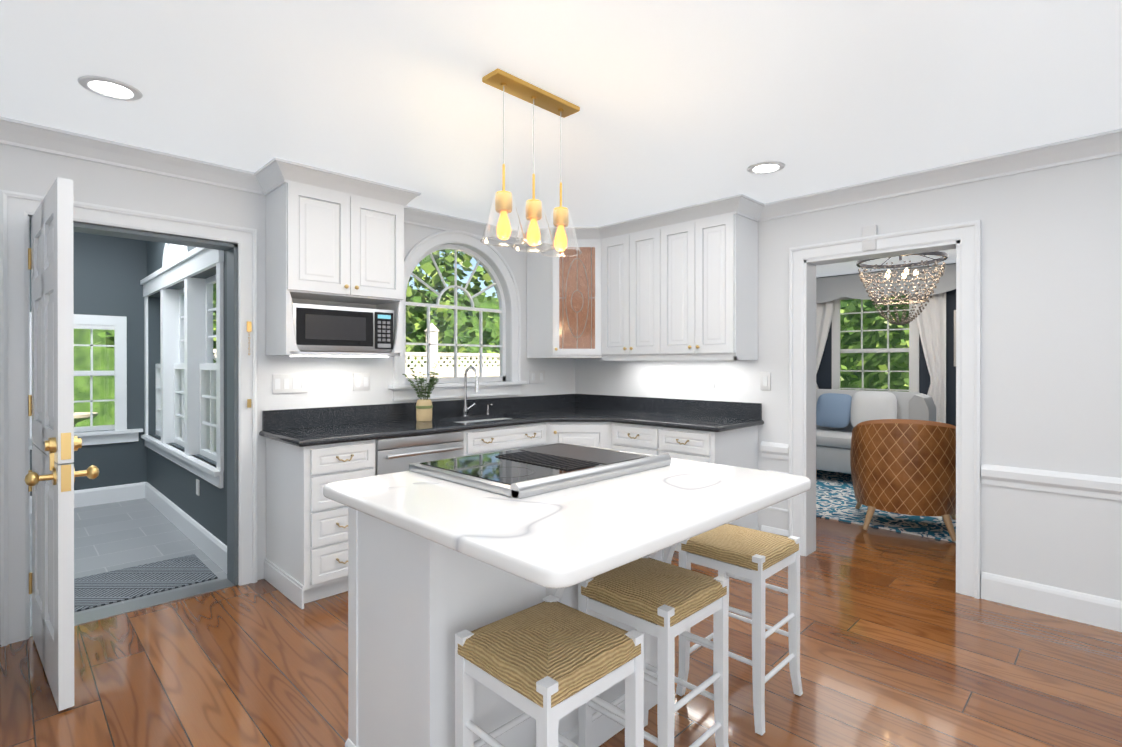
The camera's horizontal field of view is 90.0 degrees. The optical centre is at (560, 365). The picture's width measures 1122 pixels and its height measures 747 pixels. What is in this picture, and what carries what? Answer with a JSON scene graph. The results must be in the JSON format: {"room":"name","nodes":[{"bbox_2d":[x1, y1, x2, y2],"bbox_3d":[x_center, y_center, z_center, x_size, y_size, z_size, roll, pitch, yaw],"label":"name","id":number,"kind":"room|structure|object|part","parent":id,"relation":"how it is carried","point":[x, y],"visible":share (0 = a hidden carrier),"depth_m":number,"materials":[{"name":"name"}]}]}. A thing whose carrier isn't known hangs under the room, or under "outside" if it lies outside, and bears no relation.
{"room":"kitchen","nodes":[
{"label":"kitchen","id":0,"kind":"room"},
{"bbox_2d":[29,226,144,495],"bbox_3d":[-4.716,-0.022,4.916,1.710,2.640,0.170,0,0,-45],"label":"wall","id":1,"kind":"structure","parent":0,"point":[110,273],"depth_m":5.32,"materials":[{"name":"grey paint"}]},
{"bbox_2d":[145,241,226,545],"bbox_3d":[-3.026,-0.021,4.568,0.150,2.640,3.050,0,0,-45],"label":"wall","id":2,"kind":"structure","parent":0,"point":[178,484],"depth_m":4.37,"materials":[{"name":"grey paint"}]},
{"bbox_2d":[74,275,215,461],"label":"sunroom window","id":3,"kind":"structure","parent":2,"relation":"in","point":[203,396],"depth_m":4.88,"materials":[{"name":"white paint"}]},
{"bbox_2d":[196,479,199,495],"bbox_3d":[-2.630,0.885,4.062,0.007,0.110,0.070,0,0,-45],"label":"outlet","id":4,"kind":"object","parent":2,"relation":"attached to","point":[197,487],"visible":0.86,"depth_m":4.05,"materials":[{"name":"white plastic"}]},
{"bbox_2d":[247,321,251,407],"bbox_3d":[-1.849,-0.003,3.326,0.024,0.510,0.013,0,0,-45],"label":"hinge","id":5,"kind":"object","parent":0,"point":[249,326],"visible":1,"depth_m":3.32,"materials":[{"name":"gold metal"}]},
{"bbox_2d":[0,144,575,644],"bbox_3d":[-1.549,-0.019,3.783,4.590,2.640,0.150,0,0,-45],"label":"wall","id":6,"kind":"structure","parent":0,"point":[22,170],"depth_m":3.41,"materials":[{"name":"white paint"}]},
{"bbox_2d":[24,177,98,710],"bbox_3d":[-2.177,0.295,2.420,0.217,1.993,0.893,0,0,-45],"label":"door leaf","id":7,"kind":"structure","parent":6,"relation":"in","point":[50,476],"depth_m":2.16,"materials":[{"name":"white paint"}]},
{"bbox_2d":[273,374,307,393],"bbox_3d":[-1.697,0.117,3.520,0.203,0.118,0.010,0,0,-45],"label":"switch plate","id":8,"kind":"object","parent":6,"relation":"attached to","point":[290,383],"depth_m":3.52,"materials":[{"name":"white plastic"}]},
{"bbox_2d":[262,161,365,304],"bbox_3d":[-1.510,-0.776,3.445,0.451,0.715,0.366,0,0,-45],"label":"upper cabinet","id":9,"kind":"object","parent":6,"relation":"attached to","point":[316,218],"depth_m":3.30,"materials":[{"name":"white wood"}]},
{"bbox_2d":[266,301,377,356],"bbox_3d":[-1.467,-0.220,3.481,0.521,0.276,0.310,0,0,-45],"label":"upper cabinet","id":10,"kind":"object","parent":6,"relation":"attached to","point":[291,326],"depth_m":3.36,"materials":[{"name":"white wood"}]},
{"bbox_2d":[291,303,393,352],"bbox_3d":[-1.415,-0.221,3.549,0.640,0.276,0.288,0,0,-45],"label":"microwave","id":11,"kind":"object","parent":10,"relation":"in","point":[316,328],"depth_m":3.42,"materials":[{"name":"silver metal"}]},
{"bbox_2d":[353,373,369,390],"bbox_3d":[-1.368,0.115,3.849,0.120,0.120,0.010,0,0,-45],"label":"switch plate","id":12,"kind":"object","parent":6,"relation":"attached to","point":[361,381],"depth_m":3.85,"materials":[{"name":"white plastic"}]},
{"bbox_2d":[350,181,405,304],"bbox_3d":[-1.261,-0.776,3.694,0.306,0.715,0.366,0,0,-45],"label":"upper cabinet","id":13,"kind":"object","parent":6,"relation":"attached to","point":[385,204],"depth_m":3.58,"materials":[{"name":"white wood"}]},
{"bbox_2d":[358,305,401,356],"bbox_3d":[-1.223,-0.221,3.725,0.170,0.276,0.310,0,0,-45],"label":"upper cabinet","id":14,"kind":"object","parent":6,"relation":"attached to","point":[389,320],"depth_m":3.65,"materials":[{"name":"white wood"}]},
{"bbox_2d":[262,394,573,428],"bbox_3d":[-0.838,0.335,4.364,2.734,0.120,0.020,0,0,-45],"label":"backsplash","id":15,"kind":"structure","parent":6,"relation":"attached to","point":[340,415],"depth_m":3.96,"materials":[{"name":"black stone"}]},
{"bbox_2d":[406,244,505,383],"bbox_3d":[-0.845,-0.411,4.499,1.000,1.100,0.040,0,0,-45],"label":"kitchen window","id":16,"kind":"structure","parent":6,"relation":"in","point":[495,282],"depth_m":4.54,"materials":[{"name":"white paint"}]},
{"bbox_2d":[529,370,544,383],"bbox_3d":[-0.211,0.105,5.004,0.190,0.115,0.010,0,0,-45],"label":"switch plate","id":17,"kind":"object","parent":6,"relation":"attached to","point":[535,376],"depth_m":4.99,"materials":[{"name":"white plastic"}]},
{"bbox_2d":[550,233,577,348],"bbox_3d":[0.135,-0.584,4.675,0.296,0.896,0.295,0,0,-45],"label":"upper cabinet","id":18,"kind":"object","parent":6,"relation":"attached to","point":[564,269],"depth_m":4.67,"materials":[{"name":"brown wood"}]},
{"bbox_2d":[0,498,1121,746],"bbox_3d":[0.577,1.327,4.283,8.600,0.064,8.550,0,0,-45],"label":"floor","id":19,"kind":"structure","parent":0,"point":[904,642],"depth_m":2.44,"materials":[{"name":"brown wood"}]},
{"bbox_2d":[74,554,216,611],"bbox_3d":[-2.571,1.296,3.352,0.770,0.009,0.580,0,0,-45],"label":"doormat","id":20,"kind":"object","parent":19,"relation":"on","point":[102,589],"visible":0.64,"depth_m":3.36,"materials":[{"name":"grey fabric"}]},
{"bbox_2d":[264,441,381,608],"bbox_3d":[-1.436,0.866,3.340,0.402,0.867,0.626,0,0,-45],"label":"base cabinet","id":21,"kind":"object","parent":19,"relation":"on","point":[306,560],"depth_m":3.10,"materials":[{"name":"white wood"}]},
{"bbox_2d":[375,431,463,474],"bbox_3d":[-1.047,0.867,3.679,0.610,0.862,0.649,0,0,-45],"label":"dishwasher","id":22,"kind":"object","parent":21,"relation":"in","point":[393,453],"depth_m":3.43,"materials":[{"name":"silver metal"}]},
{"bbox_2d":[259,405,763,472],"bbox_3d":[-0.183,0.414,3.710,2.772,0.035,1.871,0,0,-45],"label":"countertop","id":23,"kind":"structure","parent":21,"relation":"on","point":[384,446],"depth_m":3.81,"materials":[{"name":"black stone"}]},
{"bbox_2d":[402,363,438,420],"bbox_3d":[-0.959,0.190,3.954,0.277,0.409,0.286,0,0,-45],"label":"plant","id":24,"kind":"object","parent":23,"relation":"on","point":[424,406],"depth_m":3.94,"materials":[{"name":"green plant"}]},
{"bbox_2d":[462,366,491,415],"bbox_3d":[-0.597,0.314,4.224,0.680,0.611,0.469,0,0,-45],"label":"faucet","id":25,"kind":"object","parent":23,"relation":"in","point":[472,407],"depth_m":4.46,"materials":[{"name":"silver metal"}]},
{"bbox_2d":[455,595,643,746],"bbox_3d":[-0.030,0.988,1.429,0.356,0.631,0.356,0,0,-45],"label":"stool","id":26,"kind":"object","parent":19,"relation":"on","point":[548,663],"visible":1,"depth_m":1.37,"materials":[{"name":"white paint"}]},
{"bbox_3d":[-0.030,0.702,1.429,0.340,0.059,0.340,0,0,-45],"label":"seat","id":27,"kind":"part","parent":26,"relation":"part of","materials":[{"name":"beige wicker"}]},
{"bbox_2d":[323,443,810,746],"bbox_3d":[0.041,0.818,1.832,1.220,0.969,1.080,0,0,-45],"label":"kitchen island","id":28,"kind":"object","parent":19,"relation":"on","point":[442,553],"visible":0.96,"depth_m":1.59,"materials":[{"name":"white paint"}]},
{"bbox_2d":[409,443,670,498],"bbox_3d":[-0.063,0.354,2.048,0.760,0.042,0.596,0,0,-45],"label":"cooktop","id":29,"kind":"object","parent":28,"relation":"in","point":[535,471],"depth_m":1.90,"materials":[{"name":"black glass"}]},
{"bbox_2d":[618,441,665,454],"bbox_3d":[0.728,0.863,4.277,0.682,0.867,0.565,0,0,-45],"label":"base cabinet","id":30,"kind":"object","parent":19,"relation":"on","point":[644,449],"depth_m":3.97,"materials":[{"name":"white wood"}]},
{"bbox_2d":[578,555,728,746],"bbox_3d":[0.296,0.987,1.797,0.356,0.631,0.356,0,0,-45],"label":"stool","id":31,"kind":"object","parent":19,"relation":"on","point":[664,603],"visible":0.79,"depth_m":1.73,"materials":[{"name":"white paint"}]},
{"bbox_3d":[0.296,0.701,1.796,0.340,0.059,0.340,0,0,-45],"label":"seat","id":32,"kind":"part","parent":31,"relation":"part of","materials":[{"name":"beige wicker"}]},
{"bbox_2d":[666,425,758,551],"bbox_3d":[1.028,0.864,4.017,0.626,0.867,0.498,0,0,-45],"label":"base cabinet","id":33,"kind":"object","parent":19,"relation":"on","point":[739,448],"depth_m":3.81,"materials":[{"name":"white wood"}]},
{"bbox_2d":[676,523,802,735],"bbox_3d":[0.706,0.986,2.221,0.356,0.631,0.356,0,0,-45],"label":"stool","id":34,"kind":"object","parent":19,"relation":"on","point":[756,558],"visible":0.9,"depth_m":2.14,"materials":[{"name":"white paint"}]},
{"bbox_3d":[0.706,0.700,2.220,0.340,0.059,0.340,0,0,-45],"label":"seat","id":35,"kind":"part","parent":34,"relation":"part of","materials":[{"name":"beige wicker"}]},
{"bbox_2d":[816,470,955,542],"bbox_3d":[3.250,1.290,5.470,2.440,0.011,2.850,0,0,-45],"label":"living room rug","id":36,"kind":"object","parent":19,"relation":"on","point":[835,498],"visible":0.07,"depth_m":4.83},
{"bbox_2d":[816,389,935,475],"bbox_3d":[3.148,0.787,6.497,0.870,0.987,2.050,0,0,-45],"label":"sofa","id":37,"kind":"object","parent":36,"relation":"on","point":[841,415],"visible":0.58,"depth_m":6.23,"materials":[{"name":"grey fabric"}]},
{"bbox_2d":[850,419,955,540],"bbox_3d":[2.784,0.851,4.576,0.881,0.885,0.854,0,0,-45],"label":"armchair","id":38,"kind":"object","parent":36,"relation":"on","point":[904,466],"visible":0.83,"depth_m":4.22,"materials":[{"name":"leather"}]},
{"bbox_2d":[0,0,1121,277],"bbox_3d":[0.577,-1.291,4.277,8.600,0.300,8.550,0,0,-45],"label":"ceiling","id":39,"kind":"structure","parent":0,"point":[684,102],"depth_m":2.30,"materials":[{"name":"white paint"}]},
{"bbox_2d":[77,75,142,100],"bbox_3d":[-1.846,-1.132,2.302,0.209,0.008,0.209,0,0,0],"label":"recessed light","id":40,"kind":"object","parent":39,"relation":"in","point":[110,88],"depth_m":2.29,"materials":[{"name":"white paint"}]},
{"bbox_2d":[480,68,581,256],"bbox_3d":[-0.114,-0.811,2.337,0.505,0.646,0.185,0,0,-45],"label":"pendant light","id":41,"kind":"object","parent":39,"relation":"hanging from","point":[504,81],"visible":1,"depth_m":2.31,"materials":[{"name":"gold metal"}]},
{"bbox_3d":[-0.114,-0.581,2.338,0.505,0.187,0.185,0,0,-45],"label":"lamp shade","id":42,"kind":"part","parent":41,"relation":"part of","materials":[{"name":"clear glass"}]},
{"bbox_2d":[747,161,784,174],"bbox_3d":[1.181,-1.134,3.234,0.209,0.008,0.209,0,0,0],"label":"recessed light","id":43,"kind":"object","parent":39,"relation":"in","point":[767,167],"depth_m":3.22,"materials":[{"name":"white paint"}]},
{"bbox_2d":[856,251,947,324],"bbox_3d":[3.055,-0.748,5.051,0.704,0.780,0.704,0,0,-45],"label":"chandelier","id":44,"kind":"object","parent":39,"relation":"hanging from","point":[916,271],"visible":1,"depth_m":5.02,"materials":[{"name":"grey metal"}]},
{"bbox_3d":[3.055,-0.963,5.051,0.704,0.351,0.704,0,0,-45],"label":"frame","id":45,"kind":"part","parent":44,"relation":"part of","materials":[{"name":"grey metal"}]},
{"bbox_2d":[576,154,1121,600],"bbox_3d":[2.026,-0.019,3.572,0.150,2.640,5.500,0,0,-45],"label":"wall","id":46,"kind":"structure","parent":0,"point":[1050,318],"depth_m":3.00,"materials":[{"name":"white paint"}]},
{"bbox_2d":[0,116,1121,646],"bbox_3d":[0.350,0.086,2.004,4.762,2.437,5.350,0,0,-45],"label":"trim","id":47,"kind":"structure","parent":46,"relation":"attached to","point":[798,450],"depth_m":3.17,"materials":[{"name":"white paint"}]},
{"bbox_2d":[525,225,605,360],"bbox_3d":[0.157,-0.599,4.885,0.625,1.075,0.686,0,0,-45],"label":"upper cabinet","id":48,"kind":"object","parent":46,"relation":"attached to","point":[591,240],"depth_m":4.67,"materials":[{"name":"white wood"}]},
{"bbox_3d":[0.135,-0.559,4.674,0.219,0.845,0.219,0,0,-45],"label":"cabinet glass","id":49,"kind":"part","parent":48,"relation":"part of","materials":[{"name":"brown"}]},
{"bbox_2d":[606,211,665,360],"bbox_3d":[0.656,-0.598,4.560,0.379,1.075,0.702,0,0,-45],"label":"upper cabinet","id":50,"kind":"object","parent":46,"relation":"attached to","point":[635,247],"depth_m":4.40,"materials":[{"name":"white wood"}]},
{"bbox_2d":[574,394,761,420],"bbox_3d":[0.784,0.334,4.688,0.020,0.120,1.854,0,0,-45],"label":"backsplash","id":51,"kind":"structure","parent":46,"relation":"attached to","point":[647,404],"depth_m":4.54,"materials":[{"name":"black stone"}]},
{"bbox_2d":[666,197,761,359],"bbox_3d":[1.066,-0.597,4.173,0.346,1.075,0.669,0,0,-45],"label":"upper cabinet","id":52,"kind":"object","parent":46,"relation":"attached to","point":[681,283],"depth_m":3.97,"materials":[{"name":"white wood"}]},
{"bbox_2d":[760,372,770,389],"bbox_3d":[1.464,0.115,4.019,0.010,0.130,0.075,0,0,-45],"label":"switch plate","id":53,"kind":"object","parent":46,"relation":"attached to","point":[765,377],"depth_m":4.02,"materials":[{"name":"white plastic"}]},
{"bbox_2d":[862,225,876,251],"bbox_3d":[1.940,-0.796,3.527,0.029,0.155,0.080,0,0,-45],"label":"sensor","id":54,"kind":"object","parent":46,"relation":"attached to","point":[869,245],"visible":0.94,"depth_m":3.52,"materials":[{"name":"white plastic"}]},
{"bbox_2d":[816,276,955,425],"bbox_3d":[4.396,-0.026,6.435,0.150,2.640,4.800,0,0,-45],"label":"wall","id":55,"kind":"structure","parent":0,"point":[824,377],"depth_m":6.35,"materials":[{"name":"blue"}]},
{"bbox_2d":[30,243,918,573],"bbox_3d":[0.312,0.089,4.545,8.300,2.420,7.600,0,0,-45],"label":"trim","id":56,"kind":"structure","parent":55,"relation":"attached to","point":[180,263],"depth_m":4.86,"materials":[{"name":"white paint"}]},
{"bbox_2d":[816,300,833,388],"bbox_3d":[3.318,0.132,7.266,0.044,2.280,0.420,0,0,-45],"label":"panel","id":57,"kind":"object","parent":55,"relation":"hanging from","point":[824,311],"depth_m":7.23,"materials":[{"name":"white fabric"}]},
{"bbox_2d":[840,297,908,391],"bbox_3d":[3.882,-0.177,6.931,0.070,1.500,0.970,0,0,-45],"label":"living room window","id":58,"kind":"structure","parent":55,"relation":"in","point":[888,350],"depth_m":6.94,"materials":[{"name":"white paint"}]},
{"bbox_2d":[816,263,955,302],"bbox_3d":[3.760,-0.952,6.779,0.140,0.330,1.790,0,0,-45],"label":"valance","id":59,"kind":"object","parent":55,"relation":"attached to","point":[830,288],"visible":0.5,"depth_m":6.68,"materials":[{"name":"grey"}]},
{"bbox_2d":[913,292,945,422],"bbox_3d":[4.195,0.134,6.389,0.044,2.280,0.320,0,0,-45],"label":"panel","id":60,"kind":"object","parent":55,"relation":"hanging from","point":[931,320],"depth_m":6.35,"materials":[{"name":"white fabric"}]},
{"bbox_2d":[954,310,955,365],"bbox_3d":[4.560,-0.300,6.131,0.035,0.630,0.440,0,0,-45],"label":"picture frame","id":61,"kind":"object","parent":55,"relation":"attached to","point":[954,337],"visible":0.14,"depth_m":6.27,"materials":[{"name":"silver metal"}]},
{"label":"outside","id":62,"kind":"structure","parent":0,"visible":0},
{"bbox_3d":[-6.932,1.654,12.438,80.000,0.150,100.000,0,0,-45],"label":"ground","id":63,"kind":"structure","parent":62,"visible":0},
{"bbox_2d":[94,249,499,366],"bbox_3d":[-3.311,-1.156,9.160,2.920,5.511,8.190,0,0,37],"label":"tree","id":64,"kind":"object","parent":63,"relation":"on","point":[450,260],"depth_m":10.05,"materials":[{"name":"green plant"}]},
{"bbox_2d":[213,323,499,451],"bbox_3d":[-1.818,0.473,8.659,7.100,2.230,0.170,0,0,-45],"label":"fence","id":65,"kind":"object","parent":63,"relation":"on","point":[462,369],"depth_m":8.62,"materials":[{"name":"white wood"}]},
{"bbox_2d":[74,282,908,426],"bbox_3d":[-12.593,-3.398,5.357,42.000,10.585,36.000,0,0,-45],"label":"trees","id":66,"kind":"object","parent":63,"relation":"on","point":[872,340],"depth_m":9.90,"materials":[{"name":"green plant"}]}
]}

